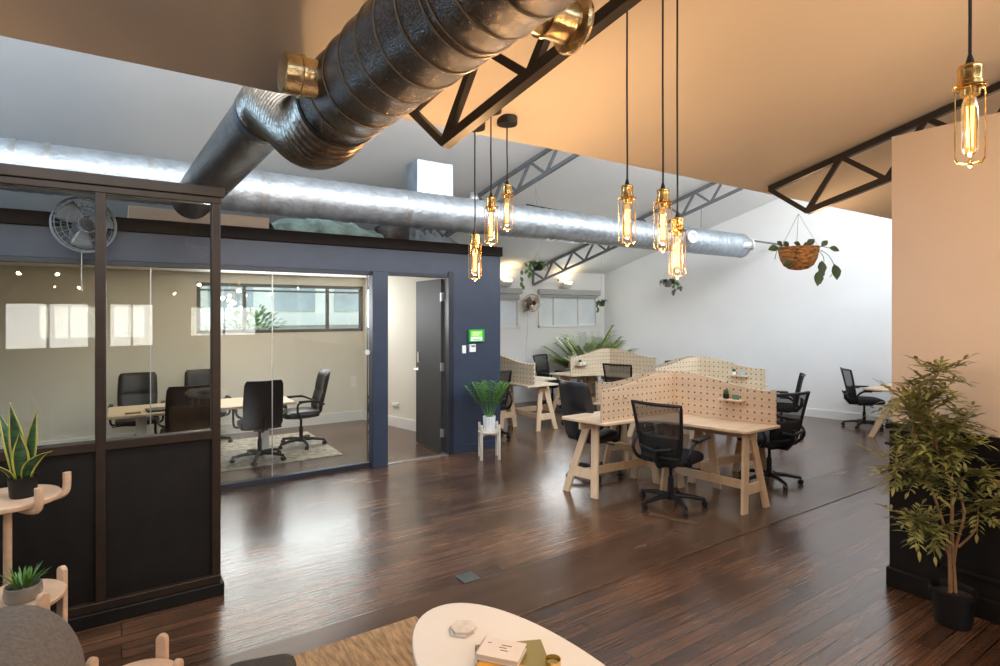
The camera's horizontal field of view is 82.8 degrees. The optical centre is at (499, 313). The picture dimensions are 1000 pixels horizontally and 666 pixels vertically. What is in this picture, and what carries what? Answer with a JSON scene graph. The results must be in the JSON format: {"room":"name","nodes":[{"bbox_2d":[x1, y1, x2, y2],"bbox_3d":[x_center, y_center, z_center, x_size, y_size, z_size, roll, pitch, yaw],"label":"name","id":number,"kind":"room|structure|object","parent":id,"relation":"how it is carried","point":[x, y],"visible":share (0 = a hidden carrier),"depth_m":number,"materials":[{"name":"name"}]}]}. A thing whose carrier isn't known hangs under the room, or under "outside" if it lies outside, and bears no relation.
{"room":"open-plan office","nodes":[
{"label":"open-plan office","id":0,"kind":"room"},
{"bbox_2d":[2,578,43,604],"bbox_3d":[-1.956,1.140,2.326,0.130,0.060,0.130,0,0,-34],"label":"bowl","id":1,"kind":"object","parent":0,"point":[23,592],"depth_m":2.29,"materials":[{"name":"grey ceramic"}]},
{"bbox_2d":[0,163,224,631],"bbox_3d":[-2.698,0.470,2.798,2.420,2.460,0.110,0,0,-34],"label":"wall","id":2,"kind":"structure","parent":0,"point":[136,532],"depth_m":3.17,"materials":[{"name":"black wood"}]},
{"bbox_2d":[0,262,366,277],"bbox_3d":[-4.309,-0.590,6.081,8.186,0.040,2.700,0,0,-34],"label":"trim","id":3,"kind":"structure","parent":0,"point":[1,263],"depth_m":7.35,"materials":[{"name":"white paint"}]},
{"bbox_2d":[0,265,443,445],"bbox_3d":[-4.309,0.565,6.081,8.186,2.270,2.700,0,0,-34],"label":"wall","id":4,"kind":"structure","parent":0,"point":[47,323],"depth_m":7.47,"materials":[{"name":"beige paint"}]},
{"bbox_2d":[0,223,499,445],"bbox_3d":[-4.230,0.488,6.074,8.310,2.424,2.800,0,0,-34],"label":"wall","id":5,"kind":"structure","parent":0,"point":[476,303],"depth_m":6.25,"materials":[{"name":"blue paint"}]},
{"bbox_2d":[0,255,94,264],"bbox_3d":[-3.769,-0.440,4.746,0.613,0.051,0.080,0,0,-34],"label":"frame","id":6,"kind":"object","parent":5,"relation":"in","point":[23,259],"depth_m":4.70,"materials":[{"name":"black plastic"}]},
{"bbox_2d":[49,197,116,290],"bbox_3d":[-3.468,-0.573,4.699,0.295,0.777,0.464,0,0,36],"label":"wall fan","id":7,"kind":"object","parent":5,"relation":"attached to","point":[79,236],"visible":0.82,"depth_m":4.61,"materials":[{"name":"plastic"}]},
{"bbox_2d":[106,260,209,433],"bbox_3d":[-3.110,0.308,5.186,0.802,1.547,0.080,0,0,-34],"label":"frame","id":8,"kind":"object","parent":5,"relation":"in","point":[108,262],"depth_m":5.14,"materials":[{"name":"grey metal"}]},
{"bbox_2d":[0,410,415,449],"bbox_3d":[-3.577,1.625,7.760,6.554,0.150,2.207,0,0,-10],"label":"baseboard","id":9,"kind":"structure","parent":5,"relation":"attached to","point":[403,423],"depth_m":8.44,"materials":[{"name":"white paint"}]},
{"bbox_2d":[0,208,502,256],"bbox_3d":[-3.463,-0.784,4.944,8.330,0.120,0.130,0,0,-34],"label":"beam","id":10,"kind":"structure","parent":5,"relation":"attached to","point":[7,215],"depth_m":5.59,"materials":[{"name":"black metal"}]},
{"bbox_2d":[221,265,370,490],"bbox_3d":[-2.071,0.617,5.880,1.489,2.164,0.080,0,0,-34],"label":"frame","id":11,"kind":"object","parent":5,"relation":"in","point":[278,477],"depth_m":5.81,"materials":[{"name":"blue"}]},
{"bbox_2d":[367,271,387,467],"bbox_3d":[-1.372,0.617,6.341,0.180,2.166,0.190,0,0,-34],"label":"trim","id":12,"kind":"structure","parent":5,"relation":"attached to","point":[378,280],"depth_m":6.26,"materials":[{"name":"blue paint"}]},
{"bbox_2d":[388,272,453,454],"bbox_3d":[-0.950,0.600,6.641,0.855,2.200,0.140,0,0,-34],"label":"trim","id":13,"kind":"structure","parent":5,"relation":"attached to","point":[448,279],"depth_m":6.80,"materials":[{"name":"paint"}]},
{"bbox_2d":[414,279,443,451],"bbox_3d":[-0.914,0.634,7.162,0.101,2.108,0.712,0,0,-34],"label":"door","id":14,"kind":"structure","parent":5,"relation":"in","point":[429,368],"depth_m":7.11,"materials":[{"name":"grey metal"}]},
{"bbox_2d":[454,440,494,454],"bbox_3d":[-0.280,1.650,7.019,0.690,0.100,0.014,0,0,-34],"label":"baseboard","id":15,"kind":"structure","parent":5,"relation":"attached to","point":[459,449],"depth_m":6.96,"materials":[{"name":"blue paint"}]},
{"bbox_2d":[468,329,484,341],"bbox_3d":[-0.292,0.275,6.993,0.224,0.156,0.044,0,0,-34],"label":"sign","id":16,"kind":"object","parent":5,"relation":"attached to","point":[475,335],"visible":1,"depth_m":6.97,"materials":[{"name":"plastic"}]},
{"bbox_2d":[0,36,777,273],"bbox_3d":[-0.007,-1.924,6.765,17.500,2.201,6.440,0,0,-34],"label":"ceiling","id":17,"kind":"structure","parent":0,"point":[50,94],"depth_m":6.14,"materials":[{"name":"white paint"}]},
{"bbox_2d":[422,148,579,237],"bbox_3d":[0.273,-1.700,7.091,6.277,2.333,0.045,0,0,43],"label":"roof truss","id":18,"kind":"object","parent":17,"relation":"attached to","point":[526,165],"visible":0.16,"depth_m":7.03,"materials":[{"name":"grey metal"}]},
{"bbox_2d":[0,137,754,257],"bbox_3d":[-0.490,-1.273,6.214,10.686,0.738,0.512,0,0,-34],"label":"ventilation duct","id":19,"kind":"object","parent":18,"relation":"hanging from","point":[259,192],"visible":0.86,"depth_m":5.59,"materials":[{"name":"silver metal"}]},
{"bbox_2d":[406,159,452,195],"bbox_3d":[-0.805,-1.465,6.473,0.450,0.470,0.300,0,0,-34],"label":"box","id":20,"kind":"object","parent":19,"relation":"on","point":[425,176],"visible":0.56,"depth_m":6.34,"materials":[{"name":"silver metal"}]},
{"bbox_2d":[520,241,548,289],"bbox_3d":[0.618,-0.809,9.618,0.436,0.830,0.375,0,0,32],"label":"hanging planter","id":21,"kind":"object","parent":17,"relation":"hanging from","point":[538,266],"visible":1,"depth_m":9.58,"materials":[{"name":"black plastic"}]},
{"bbox_2d":[531,182,742,285],"bbox_3d":[2.917,-1.700,8.856,6.277,2.333,0.045,0,0,43],"label":"roof truss","id":22,"kind":"object","parent":17,"relation":"attached to","point":[692,194],"visible":0.41,"depth_m":9.38,"materials":[{"name":"grey metal"}]},
{"bbox_2d":[659,268,681,295],"bbox_3d":[3.174,-0.874,10.611,0.379,1.100,0.339,0,0,-34],"label":"hanging planter","id":23,"kind":"object","parent":17,"relation":"hanging from","point":[667,283],"visible":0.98,"depth_m":10.60,"materials":[{"name":"grey ceramic"}]},
{"bbox_2d":[483,415,495,430],"bbox_3d":[-0.127,1.290,6.673,0.152,0.170,0.152,0,0,-34],"label":"ribbed pot","id":24,"kind":"object","parent":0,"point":[488,420],"depth_m":6.62,"materials":[{"name":"white ceramic"}]},
{"bbox_2d":[0,0,999,218],"bbox_3d":[3.560,-1.990,1.421,17.500,2.191,6.410,0,0,-34],"label":"ceiling","id":25,"kind":"structure","parent":0,"point":[770,91],"depth_m":2.65,"materials":[{"name":"white paint"}]},
{"bbox_2d":[172,0,594,218],"bbox_3d":[-0.749,-0.893,2.271,0.547,0.651,6.212,0,0,-39],"label":"ventilation duct","id":26,"kind":"object","parent":25,"relation":"attached to","point":[391,58],"visible":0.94,"depth_m":1.61,"materials":[{"name":"metal"}]},
{"bbox_2d":[468,122,484,280],"bbox_3d":[-0.121,-0.543,2.739,0.100,0.773,0.100,0,0,-34],"label":"pendant lamp","id":27,"kind":"object","parent":25,"relation":"hanging from","point":[474,243],"visible":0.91,"depth_m":2.73,"materials":[{"name":"brown metal"}]},
{"bbox_2d":[484,109,501,245],"bbox_3d":[-0.042,-0.644,2.634,0.100,0.660,0.100,0,0,-34],"label":"pendant lamp","id":28,"kind":"object","parent":25,"relation":"hanging from","point":[490,206],"visible":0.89,"depth_m":2.63,"materials":[{"name":"brown metal"}]},
{"bbox_2d":[486,196,495,211],"bbox_3d":[-0.042,-0.508,2.634,0.048,0.068,0.048,0,0,-34],"label":"socket","id":29,"kind":"object","parent":28,"relation":"attached to","point":[490,200],"depth_m":2.62,"materials":[{"name":"gold metal"}]},
{"bbox_2d":[497,114,516,231],"bbox_3d":[0.034,-0.676,2.752,0.100,0.557,0.100,0,0,-34],"label":"pendant lamp","id":30,"kind":"object","parent":25,"relation":"hanging from","point":[506,121],"visible":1,"depth_m":2.73,"materials":[{"name":"brown metal"}]},
{"bbox_2d":[502,184,511,198],"bbox_3d":[0.034,-0.592,2.752,0.048,0.068,0.048,0,0,-34],"label":"socket","id":31,"kind":"object","parent":30,"relation":"attached to","point":[507,188],"depth_m":2.73,"materials":[{"name":"gold metal"}]},
{"bbox_2d":[409,0,641,148],"bbox_3d":[1.076,-1.454,1.142,4.027,1.538,0.045,0,0,43],"label":"roof truss","id":32,"kind":"object","parent":25,"relation":"attached to","point":[542,61],"visible":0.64,"depth_m":2.10,"materials":[{"name":"brown metal"}]},
{"bbox_2d":[618,11,635,245],"bbox_3d":[0.473,-0.732,2.110,0.100,0.965,0.100,0,0,-34],"label":"pendant lamp","id":33,"kind":"object","parent":25,"relation":"hanging from","point":[627,196],"visible":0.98,"depth_m":2.11,"materials":[{"name":"brown metal"}]},
{"bbox_2d":[621,184,633,203],"bbox_3d":[0.473,-0.444,2.110,0.048,0.068,0.048,0,0,-34],"label":"socket","id":34,"kind":"object","parent":33,"relation":"attached to","point":[627,196],"depth_m":2.09,"materials":[{"name":"gold metal"}]},
{"bbox_2d":[653,0,672,251],"bbox_3d":[0.586,-0.738,2.040,0.100,1.035,0.100,0,0,-34],"label":"pendant lamp","id":35,"kind":"object","parent":25,"relation":"hanging from","point":[663,201],"visible":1,"depth_m":2.04,"materials":[{"name":"brown metal"}]},
{"bbox_2d":[656,188,669,208],"bbox_3d":[0.586,-0.414,2.040,0.048,0.068,0.048,0,0,-34],"label":"socket","id":36,"kind":"object","parent":35,"relation":"attached to","point":[662,201],"depth_m":2.02,"materials":[{"name":"gold metal"}]},
{"bbox_2d":[669,0,686,278],"bbox_3d":[0.660,-0.689,2.109,0.100,1.120,0.100,0,0,-34],"label":"pendant lamp","id":37,"kind":"object","parent":25,"relation":"hanging from","point":[678,229],"visible":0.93,"depth_m":2.11,"materials":[{"name":"brown metal"}]},
{"bbox_2d":[672,217,683,235],"bbox_3d":[0.660,-0.323,2.109,0.048,0.068,0.048,0,0,-34],"label":"socket","id":38,"kind":"object","parent":37,"relation":"attached to","point":[677,222],"depth_m":2.09,"materials":[{"name":"gold metal"}]},
{"bbox_2d":[767,81,999,213],"bbox_3d":[3.419,-1.454,2.718,4.047,1.538,0.045,0,0,43],"label":"roof truss","id":39,"kind":"object","parent":25,"relation":"attached to","point":[920,123],"visible":0.79,"depth_m":3.70,"materials":[{"name":"brown metal"}]},
{"bbox_2d":[768,213,840,285],"bbox_3d":[2.066,-0.437,3.885,0.421,0.508,0.329,0,0,-34],"label":"hanging basket","id":40,"kind":"object","parent":39,"relation":"hanging from","point":[798,257],"visible":1,"depth_m":3.84,"materials":[{"name":"wicker"}]},
{"bbox_2d":[952,0,988,167],"bbox_3d":[1.042,-0.940,1.257,0.100,1.234,0.100,0,0,-34],"label":"pendant lamp","id":41,"kind":"object","parent":25,"relation":"hanging from","point":[970,80],"visible":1,"depth_m":1.25,"materials":[{"name":"brown metal"}]},
{"bbox_2d":[956,62,983,98],"bbox_3d":[1.042,-0.517,1.257,0.048,0.068,0.048,0,0,-34],"label":"socket","id":42,"kind":"object","parent":41,"relation":"attached to","point":[970,80],"depth_m":1.24,"materials":[{"name":"gold metal"}]},
{"bbox_2d":[75,398,999,665],"bbox_3d":[1.814,1.750,4.037,17.500,0.100,13.300,0,0,-34],"label":"floor","id":43,"kind":"structure","parent":0,"point":[302,555],"depth_m":3.90,"materials":[{"name":"brown wood"}]},
{"bbox_2d":[0,565,67,622],"bbox_3d":[-2.001,1.407,2.331,0.350,0.585,0.350,0,0,-16],"label":"plant stand","id":44,"kind":"object","parent":43,"relation":"on","point":[54,590],"visible":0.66,"depth_m":2.43,"materials":[{"name":"brown wood"}]},
{"bbox_2d":[0,562,48,604],"bbox_3d":[-1.952,1.098,2.328,0.178,0.145,0.209,0,0,-34],"label":"potted plant","id":45,"kind":"object","parent":44,"relation":"on","point":[19,591],"visible":0.98,"depth_m":2.31,"materials":[{"name":"green plant"}]},
{"bbox_2d":[0,471,71,585],"bbox_3d":[-2.305,1.247,2.668,0.422,0.905,0.403,0,0,-24],"label":"plant stand","id":46,"kind":"object","parent":43,"relation":"on","point":[44,494],"visible":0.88,"depth_m":2.65,"materials":[{"name":"brown wood"}]},
{"bbox_2d":[0,402,51,499],"bbox_3d":[-2.255,0.641,2.671,0.346,0.442,0.119,0,0,-5],"label":"snake plant","id":47,"kind":"object","parent":46,"relation":"on","point":[22,460],"visible":0.98,"depth_m":2.66,"materials":[{"name":"green plant"}]},
{"bbox_2d":[0,484,61,514],"bbox_3d":[-2.314,0.875,2.664,0.404,0.026,0.404,0,0,45],"label":"round tray","id":48,"kind":"object","parent":46,"relation":"on","point":[51,492],"depth_m":2.60,"materials":[{"name":"brown wood"}]},
{"bbox_2d":[0,604,85,665],"bbox_3d":[-1.851,1.340,1.422,1.301,0.720,0.860,0,0,-34],"label":"armchair","id":49,"kind":"object","parent":43,"relation":"on","point":[30,635],"visible":1,"depth_m":1.82,"materials":[{"name":"grey fabric"}]},
{"bbox_2d":[86,633,183,665],"bbox_3d":[-1.316,1.472,2.043,0.291,0.457,0.291,0,0,-43],"label":"round stool","id":50,"kind":"object","parent":43,"relation":"on","point":[162,640],"visible":0.98,"depth_m":2.16,"materials":[{"name":"brown wood"}]},
{"bbox_2d":[230,653,295,665],"bbox_3d":[-0.812,1.500,1.873,0.260,0.400,0.655,0,0,-19],"label":"ottoman","id":51,"kind":"object","parent":43,"relation":"on","point":[284,659],"visible":1,"depth_m":2.12,"materials":[{"name":"grey fabric"}]},
{"bbox_2d":[221,431,342,471],"bbox_3d":[-3.393,1.695,6.765,2.570,0.010,1.580,0,0,-34],"label":"rug","id":52,"kind":"object","parent":43,"relation":"on","point":[293,451],"visible":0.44,"depth_m":6.94,"materials":[{"name":"beige carpet"}]},
{"bbox_2d":[108,372,164,435],"bbox_3d":[-4.379,1.220,6.877,0.607,0.957,0.676,0,0,-32],"label":"office chair","id":53,"kind":"object","parent":52,"relation":"on","point":[133,388],"visible":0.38,"depth_m":7.04,"materials":[{"name":"black leather"}]},
{"bbox_2d":[153,384,209,433],"bbox_3d":[-3.379,1.220,6.062,0.607,0.957,0.676,0,0,-36],"label":"office chair","id":54,"kind":"object","parent":52,"relation":"on","point":[187,408],"visible":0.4,"depth_m":5.84,"materials":[{"name":"black leather"}]},
{"bbox_2d":[107,396,295,458],"bbox_3d":[-3.394,1.373,6.524,1.840,0.655,0.740,0,0,-34],"label":"meeting table","id":55,"kind":"object","parent":52,"relation":"on","point":[114,413],"visible":0.41,"depth_m":6.25,"materials":[{"name":"brown wood"}]},
{"bbox_2d":[184,369,232,442],"bbox_3d":[-3.783,1.220,7.312,0.607,0.957,0.676,0,0,-36],"label":"office chair","id":56,"kind":"object","parent":52,"relation":"on","point":[194,377],"visible":0.27,"depth_m":7.45,"materials":[{"name":"black leather"}]},
{"bbox_2d":[229,379,286,466],"bbox_3d":[-2.777,1.220,6.526,0.607,0.957,0.676,0,0,-32],"label":"office chair","id":57,"kind":"object","parent":52,"relation":"on","point":[257,395],"visible":0.98,"depth_m":6.33,"materials":[{"name":"black leather"}]},
{"bbox_2d":[278,369,329,449],"bbox_3d":[-2.522,1.220,7.293,0.676,0.957,0.607,0,0,-36],"label":"office chair","id":58,"kind":"object","parent":52,"relation":"on","point":[317,400],"visible":0.97,"depth_m":7.27,"materials":[{"name":"black leather"}]},
{"bbox_2d":[293,616,418,665],"bbox_3d":[-0.058,1.695,1.825,0.810,0.010,2.700,0,0,-34],"label":"jute rug","id":59,"kind":"object","parent":43,"relation":"on","point":[391,644],"visible":0.82,"depth_m":2.84,"materials":[{"name":"brown wicker"}]},
{"bbox_2d":[412,603,604,665],"bbox_3d":[0.111,1.501,1.950,0.630,0.402,1.380,0,0,-34],"label":"coffee table","id":60,"kind":"object","parent":59,"relation":"on","point":[433,644],"visible":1,"depth_m":2.27,"materials":[{"name":"white laminate"}]},
{"bbox_2d":[449,627,473,638],"bbox_3d":[-0.158,1.294,2.317,0.107,0.011,0.104,0,0,-34],"label":"coaster","id":61,"kind":"object","parent":60,"relation":"on","point":[452,634],"visible":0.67,"depth_m":2.28,"materials":[{"name":"stone"}]},
{"bbox_2d":[450,620,476,634],"bbox_3d":[-0.151,1.283,2.320,0.104,0.011,0.107,0,0,42],"label":"coaster","id":62,"kind":"object","parent":61,"relation":"on","point":[459,627],"visible":1,"depth_m":2.31,"materials":[{"name":"stone"}]},
{"bbox_2d":[475,639,546,665],"bbox_3d":[0.047,1.292,2.118,0.260,0.016,0.200,0,0,-9],"label":"book","id":63,"kind":"object","parent":60,"relation":"on","point":[535,654],"visible":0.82,"depth_m":2.14,"materials":[{"name":"yellow paper"}]},
{"bbox_2d":[475,660,523,665],"bbox_3d":[-0.008,1.277,2.021,0.170,0.014,0.130,0,0,26],"label":"book","id":64,"kind":"object","parent":63,"relation":"on","point":[480,663],"visible":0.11,"depth_m":2.05,"materials":[{"name":"paper"}]},
{"bbox_2d":[475,636,526,665],"bbox_3d":[0.004,1.259,2.113,0.165,0.022,0.120,0,0,18],"label":"book","id":65,"kind":"object","parent":64,"relation":"on","point":[491,649],"visible":1,"depth_m":2.09,"materials":[{"name":"grey paper"}]},
{"bbox_2d":[488,642,511,651],"bbox_3d":[-0.006,1.248,2.123,0.095,0.001,0.040,0,0,18],"label":"print","id":66,"kind":"object","parent":65,"relation":"on","point":[492,646],"depth_m":2.12,"materials":[{"name":"grey"}]},
{"bbox_2d":[545,654,560,665],"bbox_3d":[0.194,1.282,2.078,0.058,0.035,0.058,0,0,-34],"label":"cup","id":67,"kind":"object","parent":60,"relation":"on","point":[551,659],"visible":1,"depth_m":2.08,"materials":[{"name":"gold metal"}]},
{"bbox_2d":[456,571,480,583],"bbox_3d":[-0.206,1.694,3.644,0.120,0.004,0.120,0,0,-34],"label":"floor plate","id":68,"kind":"object","parent":43,"relation":"on","point":[466,577],"visible":1,"depth_m":3.63,"materials":[{"name":"metal"}]},
{"bbox_2d":[478,421,500,460],"bbox_3d":[-0.127,1.495,6.673,0.269,0.410,0.269,0,0,-9],"label":"plant stand","id":69,"kind":"object","parent":43,"relation":"on","point":[497,432],"visible":0.9,"depth_m":6.59,"materials":[{"name":"white wood"}]},
{"bbox_2d":[463,380,509,430],"bbox_3d":[-0.145,1.087,6.677,0.591,0.576,0.566,0,0,-34],"label":"potted palm","id":70,"kind":"object","parent":69,"relation":"on","point":[489,419],"visible":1,"depth_m":6.64,"materials":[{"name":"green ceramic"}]},
{"bbox_2d":[500,370,512,438],"bbox_3d":[-0.158,1.227,7.762,0.620,0.944,0.633,0,0,-19],"label":"office chair","id":71,"kind":"object","parent":43,"relation":"on","point":[505,375],"visible":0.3,"depth_m":7.62,"materials":[{"name":"black fabric"}]},
{"bbox_2d":[500,354,557,431],"bbox_3d":[0.160,1.155,8.998,1.108,1.091,2.013,0,0,-40],"label":"cluster","id":72,"kind":"object","parent":43,"relation":"on","point":[523,373],"visible":0.48,"depth_m":8.35,"materials":[{"name":"brown wood"}]},
{"bbox_2d":[199,454,888,665],"bbox_3d":[1.544,1.698,4.441,17.500,0.003,0.488,0,0,-34],"label":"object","id":73,"kind":"structure","parent":43,"relation":"on","point":[523,589],"depth_m":3.86,"materials":[{"name":"brown wood"}]},
{"bbox_2d":[533,354,567,405],"bbox_3d":[0.950,1.227,10.329,0.633,0.944,0.620,0,0,36],"label":"office chair","id":74,"kind":"object","parent":43,"relation":"on","point":[541,363],"visible":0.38,"depth_m":10.46,"materials":[{"name":"black fabric"}]},
{"bbox_2d":[540,325,637,403],"bbox_3d":[1.827,0.958,10.639,1.747,1.484,1.602,0,0,-34],"label":"areca palm","id":75,"kind":"object","parent":43,"relation":"on","point":[575,350],"visible":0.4,"depth_m":10.69,"materials":[{"name":"green plant"}]},
{"bbox_2d":[559,380,622,483],"bbox_3d":[0.934,1.193,5.938,0.681,1.013,0.607,0,0,-43],"label":"office chair","id":76,"kind":"object","parent":43,"relation":"on","point":[575,397],"visible":0.56,"depth_m":5.75,"materials":[{"name":"black plastic"}]},
{"bbox_2d":[549,348,656,410],"bbox_3d":[1.912,1.155,9.886,1.773,1.091,1.598,0,0,26],"label":"cluster","id":77,"kind":"object","parent":43,"relation":"on","point":[594,359],"visible":0.32,"depth_m":9.64,"materials":[{"name":"brown wood"}]},
{"bbox_2d":[602,363,631,381],"bbox_3d":[1.900,1.227,8.730,0.620,0.944,0.633,0,0,36],"label":"office chair","id":78,"kind":"object","parent":43,"relation":"on","point":[612,372],"visible":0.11,"depth_m":8.50,"materials":[{"name":"black fabric"}]},
{"bbox_2d":[562,370,779,514],"bbox_3d":[1.704,1.139,5.659,1.949,1.121,1.582,0,0,20],"label":"desk","id":79,"kind":"object","parent":43,"relation":"on","point":[705,409],"visible":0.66,"depth_m":5.36,"materials":[{"name":"brown wood"}]},
{"bbox_2d":[717,397,745,401],"bbox_3d":[2.130,0.795,5.221,0.220,0.012,0.100,0,0,44],"label":"shelf","id":80,"kind":"object","parent":79,"relation":"attached to","point":[741,399],"depth_m":5.21,"materials":[{"name":"brown wood"}]},
{"bbox_2d":[631,400,710,516],"bbox_3d":[1.501,1.227,5.025,0.621,0.944,0.633,0,0,44],"label":"office chair","id":81,"kind":"object","parent":43,"relation":"on","point":[659,427],"visible":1,"depth_m":4.85,"materials":[{"name":"black plastic"}]},
{"bbox_2d":[649,513,698,524],"bbox_3d":[1.431,1.694,4.683,0.400,0.006,0.056,0,0,34],"label":"floor strip","id":82,"kind":"object","parent":43,"relation":"on","point":[651,514],"visible":1,"depth_m":4.68,"materials":[{"name":"brown metal"}]},
{"bbox_2d":[627,356,768,438],"bbox_3d":[2.807,1.155,8.006,1.773,1.091,1.598,0,0,26],"label":"cluster","id":83,"kind":"object","parent":43,"relation":"on","point":[754,378],"visible":0.16,"depth_m":7.77,"materials":[{"name":"brown wood"}]},
{"bbox_2d":[517,481,888,615],"bbox_3d":[2.886,1.698,5.042,8.000,0.004,0.008,0,0,-34],"label":"trim","id":84,"kind":"structure","parent":43,"relation":"on","point":[887,481],"depth_m":3.92,"materials":[{"name":"brown wood"}]},
{"bbox_2d":[737,391,809,491],"bbox_3d":[2.704,1.227,5.691,0.620,0.944,0.633,0,0,-24],"label":"office chair","id":85,"kind":"object","parent":43,"relation":"on","point":[791,407],"visible":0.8,"depth_m":5.48,"materials":[{"name":"black plastic"}]},
{"bbox_2d":[767,373,805,436],"bbox_3d":[3.932,1.265,7.901,0.582,0.868,0.570,0,0,26],"label":"office chair","id":86,"kind":"object","parent":43,"relation":"on","point":[801,375],"visible":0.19,"depth_m":7.76,"materials":[{"name":"fabric"}]},
{"bbox_2d":[840,367,884,430],"bbox_3d":[5.429,1.260,8.473,0.589,0.878,0.576,0,0,14],"label":"office chair","id":87,"kind":"object","parent":43,"relation":"on","point":[850,395],"visible":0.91,"depth_m":8.39,"materials":[{"name":"black fabric"}]},
{"bbox_2d":[862,383,891,436],"bbox_3d":[5.669,1.360,7.753,1.100,0.680,0.840,0,0,-34],"label":"desk","id":88,"kind":"object","parent":43,"relation":"on","point":[879,423],"visible":0.06,"depth_m":7.73,"materials":[{"name":"brown wood"}]},
{"bbox_2d":[857,353,999,631],"bbox_3d":[2.440,0.953,3.090,0.941,1.493,0.480,0,0,8],"label":"potted tree","id":89,"kind":"object","parent":43,"relation":"on","point":[954,602],"visible":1,"depth_m":3.06,"materials":[{"name":"green plant"}]},
{"bbox_2d":[500,269,603,395],"bbox_3d":[-3.182,0.390,8.547,14.200,2.620,0.150,0,0,-34],"label":"wall","id":90,"kind":"structure","parent":0,"point":[513,341],"depth_m":11.11,"materials":[{"name":"white paint"}]},
{"bbox_2d":[197,282,362,333],"bbox_3d":[-3.198,-0.075,8.464,2.360,0.710,0.090,0,0,-34],"label":"window","id":91,"kind":"structure","parent":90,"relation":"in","point":[243,285],"depth_m":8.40,"materials":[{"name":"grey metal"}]},
{"bbox_2d":[500,288,522,328],"bbox_3d":[-0.196,-0.100,10.432,1.420,0.760,0.150,0,0,-34],"label":"window","id":92,"kind":"structure","parent":90,"relation":"in","point":[509,297],"depth_m":10.69,"materials":[{"name":"white plastic"}]},
{"bbox_2d":[523,294,540,311],"bbox_3d":[0.581,-0.200,10.748,0.344,0.344,0.295,0,0,-22],"label":"wall fan","id":93,"kind":"object","parent":90,"relation":"attached to","point":[530,303],"visible":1,"depth_m":10.66,"materials":[{"name":"brown metal"}]},
{"bbox_2d":[514,392,559,402],"bbox_3d":[0.058,1.635,10.608,5.202,0.130,0.020,0,0,-34],"label":"baseboard","id":94,"kind":"structure","parent":90,"relation":"attached to","point":[523,398],"depth_m":10.91,"materials":[{"name":"white plastic"}]},
{"bbox_2d":[538,289,600,327],"bbox_3d":[1.401,-0.100,11.498,1.620,0.760,0.150,0,0,-34],"label":"window","id":95,"kind":"structure","parent":90,"relation":"in","point":[559,307],"depth_m":11.49,"materials":[{"name":"white plastic"}]},
{"bbox_2d":[540,295,597,297],"bbox_3d":[1.419,-0.350,11.472,1.520,0.060,0.005,0,0,-34],"label":"blind","id":96,"kind":"object","parent":95,"relation":"attached to","point":[562,296],"depth_m":11.50,"materials":[{"name":"fabric"}]},
{"bbox_2d":[604,198,891,416],"bbox_3d":[7.147,-0.800,7.598,13.713,5.000,0.146,0,0,43],"label":"wall","id":97,"kind":"structure","parent":0,"point":[753,310],"depth_m":9.68,"materials":[{"name":"white paint"}]},
{"bbox_2d":[804,408,891,424],"bbox_3d":[4.774,1.635,9.681,6.998,0.130,0.019,0,0,43],"label":"baseboard","id":98,"kind":"structure","parent":97,"relation":"attached to","point":[837,415],"depth_m":9.08,"materials":[{"name":"white plastic"}]},
{"bbox_2d":[892,112,999,436],"bbox_3d":[4.062,0.297,1.263,0.140,2.805,5.590,0,0,-34],"label":"wall","id":99,"kind":"structure","parent":0,"point":[946,214],"depth_m":3.31,"materials":[{"name":"white paint"}]},
{"bbox_2d":[884,421,999,585],"bbox_3d":[4.039,1.083,1.266,0.175,0.805,5.620,0,0,-34],"label":"trim","id":100,"kind":"structure","parent":99,"relation":"attached to","point":[888,425],"depth_m":3.23,"materials":[{"name":"black wood"}]},
{"bbox_2d":[886,565,999,624],"bbox_3d":[4.043,1.641,1.264,0.172,0.118,5.612,0,0,-34],"label":"baseboard","id":101,"kind":"structure","parent":99,"relation":"attached to","point":[986,609],"depth_m":3.39,"materials":[{"name":"black wood"}]},
{"bbox_2d":[889,429,999,601],"bbox_3d":[4.055,1.210,1.263,0.152,0.980,5.598,0,0,-34],"label":"wainscoting","id":102,"kind":"structure","parent":99,"relation":"attached to","point":[983,557],"depth_m":3.25,"materials":[{"name":"black wood"}]},
{"bbox_3d":[-4.292,-0.815,6.092,8.226,0.030,2.700,0,0,-34],"label":"ceiling","id":103,"kind":"structure","parent":0,"visible":0},
{"bbox_2d":[128,206,268,228],"bbox_3d":[-2.995,-0.905,5.666,1.210,0.149,0.450,0,0,-34],"label":"board","id":104,"kind":"object","parent":103,"relation":"on","point":[138,212],"visible":0.46,"depth_m":5.42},
{"bbox_2d":[269,218,383,237],"bbox_3d":[-1.943,-0.974,6.368,1.202,0.279,0.512,0,0,-34],"label":"plastic sheet","id":105,"kind":"object","parent":103,"relation":"on","point":[308,225],"visible":0.63,"depth_m":6.19,"materials":[{"name":"plastic"}]},
{"bbox_2d":[374,225,409,239],"bbox_3d":[-1.303,-0.940,6.850,0.420,0.220,0.420,0,0,-34],"label":"duct offcut","id":106,"kind":"object","parent":103,"relation":"on","point":[395,232],"visible":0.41,"depth_m":6.67,"materials":[{"name":"metal"}]},
{"bbox_2d":[409,229,458,243],"bbox_3d":[-0.901,-0.950,7.202,0.704,0.230,0.478,0,0,-34],"label":"foil","id":107,"kind":"object","parent":103,"relation":"on","point":[418,235],"visible":0.5,"depth_m":7.07,"materials":[{"name":"silver metal"}]},
{"label":"outside","id":108,"kind":"structure","parent":0,"visible":0},
{"bbox_3d":[-0.284,1.875,9.430,34.000,0.250,44.000,0,0,-34],"label":"ground","id":109,"kind":"structure","parent":108,"visible":0},
{"bbox_2d":[221,304,286,329],"bbox_3d":[-5.183,0.769,11.735,1.570,1.962,1.575,0,0,31],"label":"shrub","id":110,"kind":"object","parent":109,"relation":"on","point":[256,314],"visible":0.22,"depth_m":11.65,"materials":[{"name":"green plant"}]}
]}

